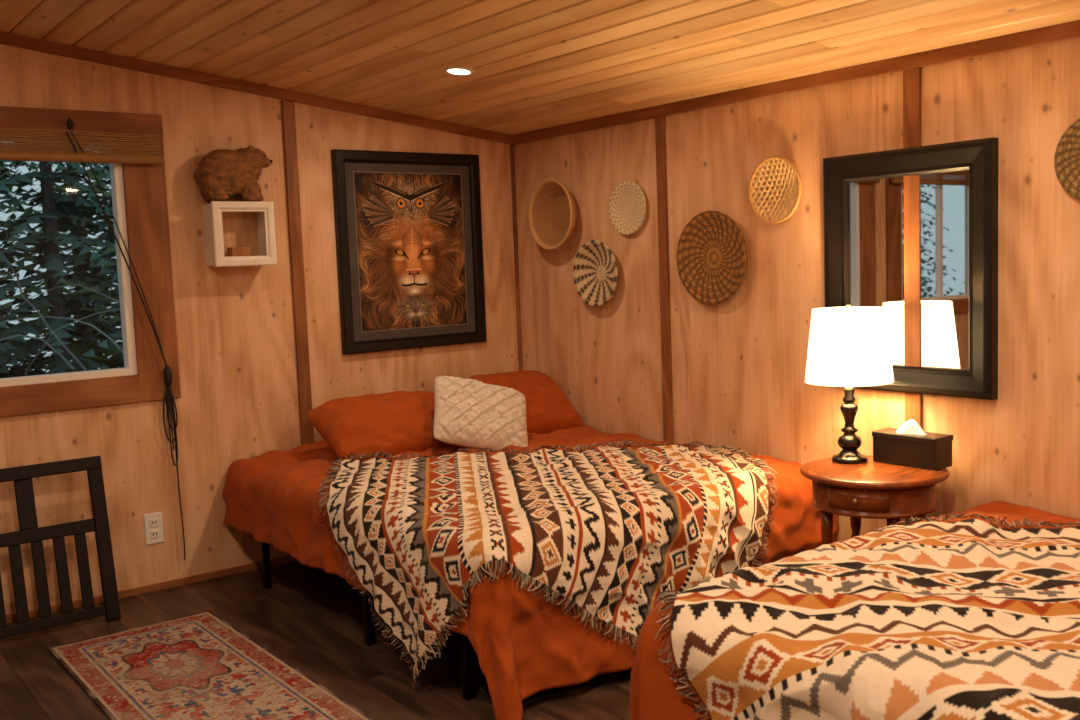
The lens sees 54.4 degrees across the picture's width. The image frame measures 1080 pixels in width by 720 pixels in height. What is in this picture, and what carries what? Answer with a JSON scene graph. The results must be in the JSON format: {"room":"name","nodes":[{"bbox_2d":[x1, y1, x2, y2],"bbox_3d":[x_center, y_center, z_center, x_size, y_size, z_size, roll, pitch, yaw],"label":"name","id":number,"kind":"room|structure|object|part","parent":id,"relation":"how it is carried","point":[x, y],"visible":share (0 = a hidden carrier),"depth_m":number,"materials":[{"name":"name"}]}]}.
{"room":"cabin bedroom","nodes":[
{"label":"cabin bedroom","id":0,"kind":"room"},
{"bbox_2d":[0,31,518,614],"bbox_3d":[-2.639,-0.372,4.771,6.200,3.215,0.120,-6,7,-37],"label":"wall","id":1,"kind":"structure","parent":0,"point":[235,330],"depth_m":5.46,"materials":[{"name":"brown wood"}]},
{"bbox_2d":[0,368,128,386],"bbox_3d":[-2.489,0.104,4.882,1.110,0.035,0.075,-6,7,-37],"label":"frame","id":2,"kind":"object","parent":1,"relation":"attached to","point":[92,374],"visible":1,"depth_m":5.01,"materials":[{"name":"plastic"}]},
{"bbox_2d":[0,375,140,416],"bbox_3d":[-2.459,0.193,4.854,1.190,0.132,0.024,-6,7,-37],"label":"sill","id":3,"kind":"structure","parent":1,"relation":"attached to","point":[39,398],"depth_m":5.00,"materials":[{"name":"brown wood"}]},
{"bbox_2d":[0,106,162,143],"bbox_3d":[-2.526,-1.074,4.763,1.590,0.145,0.100,-6,7,-37],"label":"trim","id":4,"kind":"structure","parent":1,"relation":"in","point":[10,117],"depth_m":4.97,"materials":[{"name":"wood"}]},
{"bbox_3d":[-2.532,-1.023,4.777,1.110,0.040,0.075,-6,7,-37],"label":"frame","id":5,"kind":"part","parent":4,"relation":"part of","materials":[{"name":"wood"}]},
{"bbox_2d":[0,128,161,155],"bbox_3d":[-2.485,-0.977,4.723,1.550,0.134,0.015,-6,7,-37],"label":"bamboo blind","id":6,"kind":"object","parent":4,"relation":"attached to","point":[148,145],"visible":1,"depth_m":4.96,"materials":[{"name":"brown wood"}]},
{"bbox_2d":[0,151,163,164],"bbox_3d":[-2.473,-0.918,4.715,1.550,0.044,0.044,-6,7,-37],"label":"roll","id":7,"kind":"object","parent":6,"relation":"attached to","point":[4,155],"visible":1,"depth_m":4.93,"materials":[{"name":"brown wood"}]},
{"bbox_2d":[65,118,184,559],"bbox_3d":[-2.006,-0.051,5.134,0.436,2.202,0.042,-7,7,-40],"label":"blind pull cord","id":8,"kind":"object","parent":6,"relation":"hanging from","point":[170,402],"visible":1,"depth_m":5.25,"materials":[{"name":"black fabric"}]},
{"bbox_3d":[-2.037,-0.512,5.082,0.403,1.152,0.011,-7,7,-40],"label":"cord","id":9,"kind":"part","parent":8,"relation":"part of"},
{"bbox_3d":[-2.030,-0.513,5.085,0.376,1.152,0.008,-7,7,-40],"label":"cord","id":10,"kind":"part","parent":8,"relation":"part of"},
{"bbox_2d":[109,139,137,374],"bbox_3d":[-2.055,-0.510,5.176,0.040,1.170,0.075,-6,7,-37],"label":"frame","id":11,"kind":"object","parent":1,"relation":"attached to","point":[116,170],"visible":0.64,"depth_m":5.16,"materials":[{"name":"plastic"}]},
{"bbox_2d":[120,135,180,401],"bbox_3d":[-1.931,-0.451,5.221,0.200,1.305,0.022,-6,7,-37],"label":"window trim","id":12,"kind":"structure","parent":1,"relation":"attached to","point":[145,192],"depth_m":5.21,"materials":[{"name":"brown wood"}]},
{"bbox_2d":[6,555,297,622],"bbox_3d":[-3.132,1.278,4.410,4.700,0.035,0.018,-6,7,-37],"label":"baseboard","id":13,"kind":"structure","parent":1,"relation":"attached to","point":[285,559],"depth_m":5.36,"materials":[{"name":"brown wood"}]},
{"bbox_2d":[144,512,163,544],"bbox_3d":[-1.944,0.849,5.298,0.090,0.156,0.014,-6,7,-37],"label":"wall outlet","id":14,"kind":"object","parent":1,"relation":"attached to","point":[153,522],"visible":1,"depth_m":5.29,"materials":[{"name":"plastic"}]},
{"bbox_2d":[202,201,276,266],"bbox_3d":[-1.548,-0.646,5.411,0.326,0.326,0.166,-6,7,-37],"label":"box shelf","id":15,"kind":"object","parent":1,"relation":"attached to","point":[212,212],"visible":1,"depth_m":5.36,"materials":[{"name":"white paint"}]},
{"bbox_2d":[194,145,272,202],"bbox_3d":[-1.567,-0.948,5.376,0.411,0.294,0.162,-6,7,-37],"label":"bear figurine","id":16,"kind":"object","parent":15,"relation":"on","point":[221,174],"visible":0.97,"depth_m":5.31,"materials":[{"name":"wood"}]},
{"bbox_2d":[0,31,510,144],"bbox_3d":[-2.635,-1.469,4.615,6.207,0.805,0.022,-6,7,-37],"label":"trim","id":17,"kind":"structure","parent":1,"relation":"attached to","point":[10,39],"depth_m":5.42,"materials":[{"name":"brown wood"}]},
{"bbox_2d":[281,101,313,444],"bbox_3d":[-1.300,-0.145,5.726,0.068,2.485,0.020,-6,7,-37],"label":"trim","id":18,"kind":"structure","parent":1,"relation":"attached to","point":[288,107],"depth_m":5.68,"materials":[{"name":"brown wood"}]},
{"bbox_2d":[331,149,486,354],"bbox_3d":[-0.737,-0.634,6.114,0.960,1.130,0.042,-6,7,-37],"label":"picture","id":19,"kind":"object","parent":1,"relation":"attached to","point":[408,225],"visible":1,"depth_m":6.09},
{"bbox_2d":[353,171,467,331],"bbox_3d":[-0.740,-0.635,6.118,0.720,0.900,0.001,-6,7,-37],"label":"print","id":20,"kind":"object","parent":19,"relation":"attached to","point":[410,226],"depth_m":6.11},
{"bbox_2d":[510,145,522,370],"bbox_3d":[-0.131,-0.184,6.622,0.020,2.310,0.020,-6,7,-37],"label":"trim","id":21,"kind":"structure","parent":1,"relation":"attached to","point":[512,159],"depth_m":6.57,"materials":[{"name":"brown wood"}]},
{"bbox_2d":[0,561,631,719],"bbox_3d":[-0.350,1.451,2.024,6.200,0.080,7.200,-6,7,-37],"label":"floor","id":22,"kind":"structure","parent":0,"point":[311,618],"depth_m":4.33,"materials":[{"name":"laminate"}]},
{"bbox_2d":[0,456,120,638],"bbox_3d":[-2.473,0.877,4.580,1.150,0.758,0.188,-6,7,-37],"label":"chair","id":23,"kind":"object","parent":22,"relation":"on","point":[22,476],"visible":1,"depth_m":4.77,"materials":[{"name":"black wood"}]},
{"bbox_2d":[48,610,373,719],"bbox_3d":[-1.054,1.275,3.714,0.705,0.010,2.551,-6,7,-37],"label":"rug","id":24,"kind":"object","parent":22,"relation":"on","point":[199,666],"visible":1,"depth_m":4.12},
{"bbox_2d":[222,425,838,719],"bbox_3d":[-0.113,0.788,5.020,2.052,0.685,2.635,-6,7,-37],"label":"double bed","id":25,"kind":"object","parent":22,"relation":"on","point":[549,558],"visible":0.87,"depth_m":4.18,"materials":[{"name":"multicoloured fabric"}]},
{"bbox_2d":[307,391,455,460],"bbox_3d":[-0.776,0.337,5.590,0.821,0.312,0.479,-6,7,-37],"label":"bed pillow","id":26,"kind":"object","parent":25,"relation":"on","point":[396,422],"visible":0.73,"depth_m":5.41,"materials":[{"name":"orange fabric"}]},
{"bbox_2d":[433,376,527,449],"bbox_3d":[-0.309,0.282,5.513,0.551,0.401,0.340,-4,5,-15],"label":"throw cushion","id":27,"kind":"object","parent":25,"relation":"on","point":[469,413],"visible":0.97,"depth_m":5.42,"materials":[{"name":"beige fabric"}]},
{"bbox_2d":[467,370,583,433],"bbox_3d":[-0.170,0.252,6.073,0.774,0.347,0.449,-6,6,-33],"label":"bed pillow","id":28,"kind":"object","parent":25,"relation":"on","point":[548,408],"visible":0.45,"depth_m":6.04,"materials":[{"name":"orange fabric"}]},
{"bbox_2d":[327,445,767,672],"bbox_3d":[0.043,0.824,4.461,1.903,0.638,1.595,-3,5,-4],"label":"throw","id":29,"kind":"object","parent":25,"relation":"on","point":[541,558],"depth_m":4.09,"materials":[{"name":"multicoloured fabric"}]},
{"bbox_2d":[629,500,1079,719],"bbox_3d":[1.446,0.950,2.868,2.198,0.642,2.040,-6,7,-37],"label":"double bed","id":30,"kind":"object","parent":22,"relation":"on","point":[973,613],"visible":1,"depth_m":2.88,"materials":[{"name":"multicoloured fabric"}]},
{"bbox_2d":[800,456,949,544],"bbox_3d":[1.360,0.785,4.281,0.578,0.700,0.578,-6,7,-37],"label":"nightstand","id":31,"kind":"object","parent":22,"relation":"on","point":[871,489],"visible":0.55,"depth_m":4.08,"materials":[{"name":"brown wood"}]},
{"bbox_3d":[1.168,0.864,4.273,0.052,0.560,0.052,-6,7,-37],"label":"leg","id":32,"kind":"part","parent":31,"relation":"part of","materials":[{"name":"brown wood"}]},
{"bbox_2d":[805,300,893,463],"bbox_3d":[1.288,0.086,4.384,0.358,0.677,0.358,-6,7,-37],"label":"table lamp","id":33,"kind":"object","parent":31,"relation":"on","point":[849,347],"visible":1,"depth_m":4.24,"materials":[{"name":"white fabric"}]},
{"bbox_3d":[1.283,-0.062,4.370,0.358,0.306,0.358,-6,7,-37],"label":"lamp shade","id":34,"kind":"part","parent":33,"relation":"part of","materials":[{"name":"beige fabric"}]},
{"bbox_3d":[1.209,0.542,4.036,0.026,0.026,0.026,-6,7,-37],"label":"knob","id":35,"kind":"part","parent":31,"relation":"part of","materials":[{"name":"gold metal"}]},
{"bbox_3d":[1.347,0.838,4.481,0.052,0.560,0.052,-6,7,-37],"label":"leg","id":36,"kind":"part","parent":31,"relation":"part of","materials":[{"name":"brown wood"}]},
{"bbox_3d":[1.227,0.539,4.065,0.237,0.080,0.037,1,6,33],"label":"drawer","id":37,"kind":"part","parent":31,"relation":"part of","materials":[{"name":"brown wood"}]},
{"bbox_3d":[1.378,0.872,4.094,0.052,0.560,0.052,-6,7,-37],"label":"leg","id":38,"kind":"part","parent":31,"relation":"part of","materials":[{"name":"brown wood"}]},
{"bbox_2d":[872,420,952,470],"bbox_3d":[1.518,0.334,4.292,0.126,0.183,0.296,-6,7,-37],"label":"tissue box","id":39,"kind":"object","parent":31,"relation":"on","point":[908,445],"visible":1,"depth_m":4.24,"materials":[{"name":"wood"}]},
{"bbox_3d":[1.557,0.846,4.302,0.052,0.560,0.052,-6,7,-37],"label":"leg","id":40,"kind":"part","parent":31,"relation":"part of","materials":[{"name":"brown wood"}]},
{"bbox_2d":[0,0,1079,134],"bbox_3d":[-0.494,-1.386,1.796,6.609,0.898,7.300,-6,7,-37],"label":"ceiling","id":41,"kind":"structure","parent":0,"point":[536,64],"depth_m":4.47,"materials":[{"name":"brown wood"}]},
{"bbox_2d":[444,67,474,75],"bbox_3d":[-0.384,-1.371,4.990,0.147,0.027,0.148,-6,6,-33],"label":"recessed light","id":42,"kind":"object","parent":41,"relation":"in","point":[458,71],"visible":1,"depth_m":4.98,"materials":[{"name":"white paint"}]},
{"bbox_2d":[514,37,1079,540],"bbox_3d":[2.070,-0.090,3.862,0.120,2.465,7.320,-6,7,-37],"label":"wall","id":43,"kind":"structure","parent":0,"point":[739,363],"depth_m":4.88,"materials":[{"name":"brown wood"}]},
{"bbox_2d":[528,178,577,249],"bbox_3d":[0.095,-0.852,6.148,0.116,0.414,0.414,-6,7,-37],"label":"wall basket","id":44,"kind":"object","parent":43,"relation":"attached to","point":[552,208],"visible":1,"depth_m":6.20,"materials":[{"name":"brown wicker"}]},
{"bbox_2d":[573,240,617,306],"bbox_3d":[0.329,-0.489,5.934,0.066,0.374,0.374,-6,7,-37],"label":"wall basket","id":45,"kind":"object","parent":43,"relation":"attached to","point":[595,270],"visible":1,"depth_m":5.96,"materials":[{"name":"beige wicker"}]},
{"bbox_2d":[609,181,645,234],"bbox_3d":[0.480,-0.826,5.713,0.036,0.292,0.292,-6,7,-37],"label":"wall basket","id":46,"kind":"object","parent":43,"relation":"attached to","point":[627,202],"visible":1,"depth_m":5.72,"materials":[{"name":"beige wicker"}]},
{"bbox_2d":[655,116,673,442],"bbox_3d":[0.668,-0.118,5.584,0.018,2.310,0.060,-6,7,-37],"label":"trim","id":47,"kind":"structure","parent":43,"relation":"attached to","point":[660,134],"depth_m":5.54,"materials":[{"name":"brown wood"}]},
{"bbox_2d":[677,211,746,304],"bbox_3d":[0.861,-0.509,5.249,0.046,0.468,0.468,-6,7,-37],"label":"wall basket","id":48,"kind":"object","parent":43,"relation":"attached to","point":[711,249],"visible":1,"depth_m":5.25,"materials":[{"name":"brown wicker"}]},
{"bbox_2d":[748,156,801,223],"bbox_3d":[1.099,-0.791,4.890,0.045,0.311,0.311,-6,7,-37],"label":"wall basket","id":49,"kind":"object","parent":43,"relation":"attached to","point":[791,210],"visible":1,"depth_m":4.90,"materials":[{"name":"beige wicker"}]},
{"bbox_2d":[511,20,1079,144],"bbox_3d":[2.015,-1.180,3.661,0.022,0.057,7.178,-6,7,-37],"label":"trim","id":50,"kind":"structure","parent":43,"relation":"attached to","point":[1069,30],"depth_m":4.60,"materials":[{"name":"brown wood"}]},
{"bbox_2d":[823,137,998,399],"bbox_3d":[1.524,-0.369,4.394,0.055,1.014,0.790,-6,7,-37],"label":"wall mirror","id":51,"kind":"object","parent":43,"relation":"attached to","point":[863,194],"visible":0.86,"depth_m":4.30,"materials":[{"name":"black metal"}]},
{"bbox_3d":[1.536,-0.370,4.404,0.001,0.794,0.570,-6,7,-37],"label":"glass","id":52,"kind":"part","parent":51,"relation":"part of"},
{"bbox_2d":[903,67,922,524],"bbox_3d":[1.567,-0.044,4.414,0.018,2.310,0.074,-6,7,-37],"label":"trim","id":53,"kind":"structure","parent":43,"relation":"attached to","point":[911,77],"depth_m":4.37,"materials":[{"name":"brown wood"}]},
{"bbox_2d":[1054,118,1079,199],"bbox_3d":[1.995,-0.721,3.739,0.036,0.324,0.324,-6,7,-37],"label":"wall basket","id":54,"kind":"object","parent":43,"relation":"attached to","point":[1067,153],"visible":1,"depth_m":3.82,"materials":[{"name":"brown wicker"}]},
{"label":"outside","id":55,"kind":"structure","parent":0,"visible":0},
{"bbox_3d":[-13.963,2.271,10.240,34.000,0.200,21.700,-6,7,-37],"label":"ground","id":56,"kind":"structure","parent":55,"visible":0},
{"bbox_2d":[0,142,44,375],"bbox_3d":[-7.239,-2.601,12.351,4.299,9.399,4.460,-6,7,-37],"label":"conifer tree","id":57,"kind":"object","parent":56,"relation":"on","point":[6,224],"visible":0.16,"depth_m":12.72,"materials":[{"name":"green plant"}]},
{"bbox_2d":[0,144,118,377],"bbox_3d":[-7.553,-3.227,14.080,4.876,10.448,4.858,-6,7,-37],"label":"conifer tree","id":58,"kind":"object","parent":56,"relation":"on","point":[18,191],"visible":0.06,"depth_m":14.26,"materials":[{"name":"green plant"}]},
{"bbox_2d":[0,142,122,377],"bbox_3d":[-5.039,-1.604,10.591,2.950,7.224,3.452,-6,7,-37],"label":"conifer tree","id":59,"kind":"object","parent":56,"relation":"on","point":[47,243],"visible":0.31,"depth_m":10.58,"materials":[{"name":"green plant"}]},
{"bbox_2d":[0,144,123,373],"bbox_3d":[-5.447,-2.204,12.375,3.699,8.329,3.716,0,6,26],"label":"conifer tree","id":60,"kind":"object","parent":56,"relation":"on","point":[82,346],"visible":0.11,"depth_m":12.40,"materials":[{"name":"green plant"}]},
{"bbox_2d":[0,151,123,375],"bbox_3d":[-4.145,0.355,7.183,7.202,3.437,1.700,-6,7,-37],"label":"bare shrub","id":61,"kind":"object","parent":56,"relation":"on","point":[19,285],"visible":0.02,"depth_m":7.59,"materials":[{"name":"grey plant"}]},
{"bbox_2d":[9,145,122,371],"bbox_3d":[-6.476,-3.432,16.096,4.574,10.507,5.066,-6,7,-37],"label":"conifer tree","id":62,"kind":"object","parent":56,"relation":"on","point":[112,254],"visible":0.02,"depth_m":15.84,"materials":[{"name":"green plant"}]},
{"bbox_2d":[68,163,123,366],"bbox_3d":[-5.318,-2.434,14.510,3.800,8.273,3.805,-6,7,-37],"label":"conifer tree","id":63,"kind":"object","parent":56,"relation":"on","point":[116,323],"visible":0.02,"depth_m":14.33,"materials":[{"name":"green plant"}]},
{"bbox_2d":[77,208,124,367],"bbox_3d":[-3.675,-1.229,10.900,2.769,6.131,2.823,-1,5,10],"label":"conifer tree","id":64,"kind":"object","parent":56,"relation":"on","point":[110,237],"visible":0.02,"depth_m":10.67,"materials":[{"name":"green plant"}]}
]}

